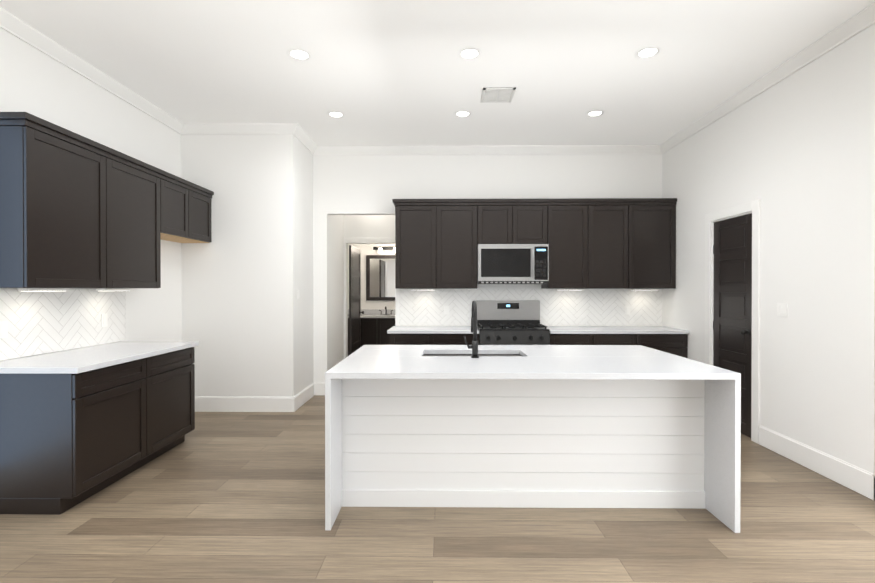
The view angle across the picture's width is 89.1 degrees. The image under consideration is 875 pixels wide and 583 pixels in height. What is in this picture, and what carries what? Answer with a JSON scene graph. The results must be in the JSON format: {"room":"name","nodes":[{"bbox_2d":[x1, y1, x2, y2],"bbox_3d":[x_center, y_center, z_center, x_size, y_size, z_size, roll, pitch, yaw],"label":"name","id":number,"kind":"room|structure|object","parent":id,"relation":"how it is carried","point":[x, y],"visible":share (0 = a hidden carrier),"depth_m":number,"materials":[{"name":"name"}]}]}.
{"room":"kitchen","nodes":[
{"label":"kitchen","id":0,"kind":"room"},
{"bbox_2d":[0,395,874,582],"bbox_3d":[0.725,1.407,2.847,8.920,0.060,12.900,0,0,1],"label":"floor","id":1,"kind":"structure","parent":0,"point":[226,497],"depth_m":2.53,"materials":[{"name":"brown wood"}]},
{"bbox_2d":[0,357,155,514],"bbox_3d":[-2.578,0.939,3.103,0.700,0.873,0.724,0,0,1],"label":"base cabinet","id":2,"kind":"object","parent":1,"relation":"on","point":[78,425],"depth_m":2.74,"materials":[{"name":"paint"}]},
{"bbox_2d":[0,341,198,372],"bbox_3d":[-2.559,0.481,3.397,0.732,0.037,1.358,0,0,1],"label":"countertop","id":3,"kind":"structure","parent":2,"relation":"on","point":[84,360],"depth_m":3.15,"materials":[{"name":"white stone"}]},
{"bbox_2d":[156,349,194,457],"bbox_3d":[-2.571,0.936,3.704,0.700,0.873,0.723,0,0,1],"label":"base cabinet","id":4,"kind":"object","parent":1,"relation":"on","point":[175,372],"depth_m":3.77,"materials":[{"name":"paint"}]},
{"bbox_2d":[348,317,394,355],"bbox_3d":[-0.899,0.926,8.751,2.500,0.840,0.574,0,0,1],"label":"bathroom vanity","id":5,"kind":"object","parent":1,"relation":"on","point":[376,324],"depth_m":8.47,"materials":[{"name":"paint"}]},
{"bbox_2d":[348,313,394,316],"bbox_3d":[-0.900,0.485,8.738,2.540,0.038,0.595,0,0,1],"label":"countertop","id":6,"kind":"structure","parent":5,"relation":"on","point":[365,314],"depth_m":8.63,"materials":[{"name":"white stone"}]},
{"bbox_2d":[387,326,478,344],"bbox_3d":[-0.045,0.907,5.485,1.068,0.912,0.648,0,0,1],"label":"base cabinet","id":7,"kind":"object","parent":1,"relation":"on","point":[427,335],"visible":0.31,"depth_m":5.19,"materials":[{"name":"paint"}]},
{"bbox_2d":[476,300,549,344],"bbox_3d":[0.901,0.741,5.434,0.812,1.245,0.677,0,0,1],"label":"range","id":8,"kind":"object","parent":1,"relation":"on","point":[508,322],"visible":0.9,"depth_m":5.64,"materials":[{"name":"silver metal"}]},
{"bbox_2d":[325,345,740,532],"bbox_3d":[0.548,0.919,3.187,2.377,0.912,1.280,0,0,1],"label":"kitchen island","id":9,"kind":"object","parent":1,"relation":"on","point":[572,426],"visible":1,"depth_m":2.84,"materials":[{"name":"white wood"}]},
{"bbox_2d":[464,300,478,357],"bbox_3d":[0.238,0.263,3.192,0.109,0.398,0.217,0,0,1],"label":"faucet","id":10,"kind":"object","parent":9,"relation":"on","point":[474,346],"visible":1,"depth_m":3.10,"materials":[{"name":"black"}]},
{"bbox_2d":[549,334,601,344],"bbox_3d":[1.595,0.927,5.483,0.561,0.873,0.616,0,0,1],"label":"base cabinet","id":11,"kind":"object","parent":1,"relation":"on","point":[555,339],"depth_m":5.18,"materials":[{"name":"paint"}]},
{"bbox_2d":[602,334,641,344],"bbox_3d":[2.064,0.927,5.478,0.622,0.873,0.616,0,0,1],"label":"base cabinet","id":12,"kind":"object","parent":1,"relation":"on","point":[607,339],"depth_m":5.17,"materials":[{"name":"paint"}]},
{"bbox_2d":[642,334,687,357],"bbox_3d":[2.582,0.927,5.472,0.657,0.873,0.616,0,0,1],"label":"base cabinet","id":13,"kind":"object","parent":1,"relation":"on","point":[674,341],"depth_m":5.16,"materials":[{"name":"paint"}]},
{"bbox_2d":[546,326,688,333],"bbox_3d":[2.112,0.470,5.459,1.596,0.037,0.648,0,0,1],"label":"countertop","id":14,"kind":"structure","parent":13,"relation":"on","point":[553,329],"depth_m":5.16,"materials":[{"name":"white stone"}]},
{"bbox_2d":[0,23,874,473],"bbox_3d":[1.025,-0.243,2.800,8.160,3.240,12.670,0,0,1],"label":"wall","id":15,"kind":"structure","parent":0,"point":[794,153],"depth_m":4.88,"materials":[{"name":"white paint"}]},
{"bbox_2d":[0,116,115,287],"bbox_3d":[-2.754,-0.552,3.160,0.346,1.056,0.729,0,0,1],"label":"upper cabinet","id":16,"kind":"object","parent":15,"relation":"attached to","point":[77,210],"depth_m":3.00,"materials":[{"name":"paint"}]},
{"bbox_2d":[18,288,68,290],"bbox_3d":[-2.767,-0.012,3.128,0.070,0.022,0.320,0,0,1],"label":"under-cabinet light","id":17,"kind":"object","parent":16,"relation":"attached to","point":[43,289],"visible":1,"depth_m":3.08,"materials":[{"name":"white"}]},
{"bbox_2d":[0,288,125,360],"bbox_3d":[-2.923,0.218,3.436,0.008,0.484,1.430,0,0,1],"label":"backsplash","id":18,"kind":"structure","parent":15,"relation":"attached to","point":[41,322],"depth_m":3.42,"materials":[{"name":"tile"}]},
{"bbox_2d":[101,314,107,326],"bbox_3d":[-2.909,0.252,3.881,0.008,0.114,0.070,0,0,1],"label":"electrical outlet","id":19,"kind":"object","parent":18,"relation":"attached to","point":[104,320],"visible":1,"depth_m":3.88,"materials":[{"name":"white plastic"}]},
{"bbox_2d":[116,156,163,287],"bbox_3d":[-2.748,-0.555,3.766,0.346,1.056,0.728,0,0,1],"label":"upper cabinet","id":20,"kind":"object","parent":15,"relation":"attached to","point":[139,189],"depth_m":3.84,"materials":[{"name":"paint"}]},
{"bbox_2d":[96,288,131,290],"bbox_3d":[-2.759,-0.015,3.798,0.070,0.022,0.320,0,0,1],"label":"under-cabinet light","id":21,"kind":"object","parent":20,"relation":"attached to","point":[113,289],"visible":1,"depth_m":3.74,"materials":[{"name":"white plastic"}]},
{"bbox_2d":[164,176,195,239],"bbox_3d":[-2.741,-0.819,4.387,0.346,0.536,0.517,0,0,1],"label":"upper cabinet","id":22,"kind":"object","parent":15,"relation":"attached to","point":[179,197],"depth_m":4.44,"materials":[{"name":"paint"}]},
{"bbox_2d":[168,188,211,242],"bbox_3d":[-2.736,-0.821,4.782,0.346,0.536,0.516,0,0,1],"label":"upper cabinet","id":23,"kind":"object","parent":15,"relation":"attached to","point":[203,199],"depth_m":4.87,"materials":[{"name":"paint"}]},
{"bbox_2d":[349,245,363,354],"bbox_3d":[-1.327,0.310,7.354,0.107,2.070,0.800,0,0,1],"label":"bathroom door","id":24,"kind":"structure","parent":15,"relation":"in","point":[355,312],"depth_m":7.25,"materials":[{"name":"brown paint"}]},
{"bbox_2d":[348,309,394,312],"bbox_3d":[-0.896,0.414,9.025,2.540,0.100,0.020,0,0,1],"label":"backsplash","id":25,"kind":"structure","parent":15,"relation":"attached to","point":[365,310],"depth_m":9.02,"materials":[{"name":"white stone"}]},
{"bbox_2d":[366,255,394,300],"bbox_3d":[-0.846,-0.276,9.019,1.200,0.920,0.030,0,0,1],"label":"bathroom mirror","id":26,"kind":"object","parent":15,"relation":"attached to","point":[380,277],"visible":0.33,"depth_m":9.02,"materials":[{"name":"black mirror"}]},
{"bbox_2d":[373,247,394,252],"bbox_3d":[-0.847,-0.840,8.952,0.900,0.130,0.158,0,0,1],"label":"vanity light fixture","id":27,"kind":"object","parent":15,"relation":"attached to","point":[380,249],"visible":0.5,"depth_m":8.96,"materials":[{"name":"black"}]},
{"bbox_2d":[393,202,443,288],"bbox_3d":[-0.235,-0.565,5.629,0.566,1.056,0.350,0,0,1],"label":"upper cabinet","id":28,"kind":"object","parent":15,"relation":"attached to","point":[419,226],"depth_m":5.46,"materials":[{"name":"paint"}]},
{"bbox_2d":[0,2,874,499],"bbox_3d":[1.013,-0.237,1.695,7.920,3.240,10.220,0,0,1],"label":"trim","id":29,"kind":"structure","parent":15,"relation":"attached to","point":[854,478],"depth_m":4.31,"materials":[{"name":"white wood"}]},
{"bbox_2d":[444,202,479,288],"bbox_3d":[0.209,-0.565,5.624,0.565,1.056,0.350,0,0,1],"label":"upper cabinet","id":30,"kind":"object","parent":15,"relation":"attached to","point":[461,219],"depth_m":5.46,"materials":[{"name":"paint"}]},
{"bbox_2d":[480,202,519,243],"bbox_3d":[0.737,-0.838,5.616,0.491,0.510,0.350,0,0,1],"label":"upper cabinet","id":31,"kind":"object","parent":15,"relation":"attached to","point":[499,221],"depth_m":5.45,"materials":[{"name":"paint"}]},
{"bbox_2d":[477,244,548,283],"bbox_3d":[0.920,-0.334,5.563,0.852,0.483,0.458,0,0,1],"label":"microwave","id":32,"kind":"object","parent":31,"relation":"attached to","point":[512,263],"visible":0.98,"depth_m":5.38,"materials":[{"name":"silver metal"}]},
{"bbox_2d":[399,289,661,325],"bbox_3d":[1.207,0.205,5.790,3.418,0.484,0.008,0,0,1],"label":"backsplash","id":33,"kind":"structure","parent":15,"relation":"attached to","point":[594,307],"depth_m":5.78,"materials":[{"name":"tile"}]},
{"bbox_2d":[444,306,448,313],"bbox_3d":[0.118,0.241,5.793,0.070,0.114,0.008,0,0,1],"label":"electrical outlet","id":34,"kind":"object","parent":33,"relation":"attached to","point":[446,309],"visible":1,"depth_m":5.79,"materials":[{"name":"white plastic"}]},
{"bbox_2d":[520,202,547,243],"bbox_3d":[1.106,-0.838,5.612,0.491,0.510,0.350,0,0,1],"label":"upper cabinet","id":35,"kind":"object","parent":15,"relation":"attached to","point":[533,215],"depth_m":5.44,"materials":[{"name":"paint"}]},
{"bbox_2d":[541,202,595,288],"bbox_3d":[1.628,-0.565,5.608,0.553,1.056,0.350,0,0,1],"label":"upper cabinet","id":36,"kind":"object","parent":15,"relation":"attached to","point":[571,225],"depth_m":5.44,"materials":[{"name":"paint"}]},
{"bbox_2d":[596,202,635,288],"bbox_3d":[2.088,-0.565,5.603,0.613,1.056,0.350,0,0,1],"label":"upper cabinet","id":37,"kind":"object","parent":15,"relation":"attached to","point":[611,243],"depth_m":5.43,"materials":[{"name":"paint"}]},
{"bbox_2d":[636,202,675,288],"bbox_3d":[2.592,-0.565,5.597,0.639,1.056,0.350,0,0,1],"label":"upper cabinet","id":38,"kind":"object","parent":15,"relation":"attached to","point":[655,221],"depth_m":5.43,"materials":[{"name":"paint"}]},
{"bbox_2d":[713,214,751,437],"bbox_3d":[2.896,0.318,4.404,0.107,2.085,0.616,0,0,1],"label":"pantry door","id":39,"kind":"structure","parent":15,"relation":"in","point":[732,321],"depth_m":4.35,"materials":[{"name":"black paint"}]},
{"bbox_2d":[777,303,787,316],"bbox_3d":[2.890,0.152,3.727,0.008,0.115,0.115,0,0,1],"label":"switch plate","id":40,"kind":"object","parent":15,"relation":"attached to","point":[782,309],"visible":1,"depth_m":3.72,"materials":[{"name":"white plastic"}]},
{"bbox_2d":[0,0,874,145],"bbox_3d":[0.725,-1.893,2.830,8.920,0.060,12.900,0,0,1],"label":"ceiling","id":41,"kind":"structure","parent":0,"point":[388,72],"depth_m":3.58,"materials":[{"name":"white paint"}]},
{"bbox_2d":[286,48,311,60],"bbox_3d":[-1.087,-1.863,3.500,0.196,0.005,0.196,0,0,1],"label":"recessed light","id":42,"kind":"object","parent":41,"relation":"in","point":[299,54],"visible":1,"depth_m":3.50,"materials":[{"name":"white plastic"}]},
{"bbox_2d":[326,111,344,117],"bbox_3d":[-1.074,-1.869,4.700,0.196,0.005,0.196,0,0,1],"label":"recessed light","id":43,"kind":"object","parent":41,"relation":"in","point":[336,114],"visible":1,"depth_m":4.70,"materials":[{"name":"white plastic"}]},
{"bbox_2d":[454,110,471,117],"bbox_3d":[0.266,-1.869,4.685,0.196,0.005,0.196,0,0,1],"label":"recessed light","id":44,"kind":"object","parent":41,"relation":"in","point":[462,113],"visible":1,"depth_m":4.67,"materials":[{"name":"white plastic"}]},
{"bbox_2d":[457,47,481,59],"bbox_3d":[0.253,-1.863,3.485,0.196,0.005,0.196,0,0,1],"label":"recessed light","id":45,"kind":"object","parent":41,"relation":"in","point":[469,53],"visible":1,"depth_m":3.48,"materials":[{"name":"white"}]},
{"bbox_2d":[480,87,515,102],"bbox_3d":[0.571,-1.864,4.222,0.300,0.012,0.300,0,0,1],"label":"ceiling vent","id":46,"kind":"object","parent":41,"relation":"in","point":[497,95],"visible":1,"depth_m":4.21,"materials":[{"name":"white metal"}]},
{"bbox_2d":[585,110,604,116],"bbox_3d":[1.656,-1.869,4.670,0.196,0.005,0.196,0,0,1],"label":"recessed light","id":47,"kind":"object","parent":41,"relation":"in","point":[594,113],"visible":1,"depth_m":4.67,"materials":[{"name":"white plastic"}]},
{"bbox_2d":[634,46,661,58],"bbox_3d":[1.642,-1.863,3.470,0.196,0.005,0.196,0,0,1],"label":"recessed light","id":48,"kind":"object","parent":41,"relation":"in","point":[647,52],"visible":1,"depth_m":3.47,"materials":[{"name":"white"}]}
]}

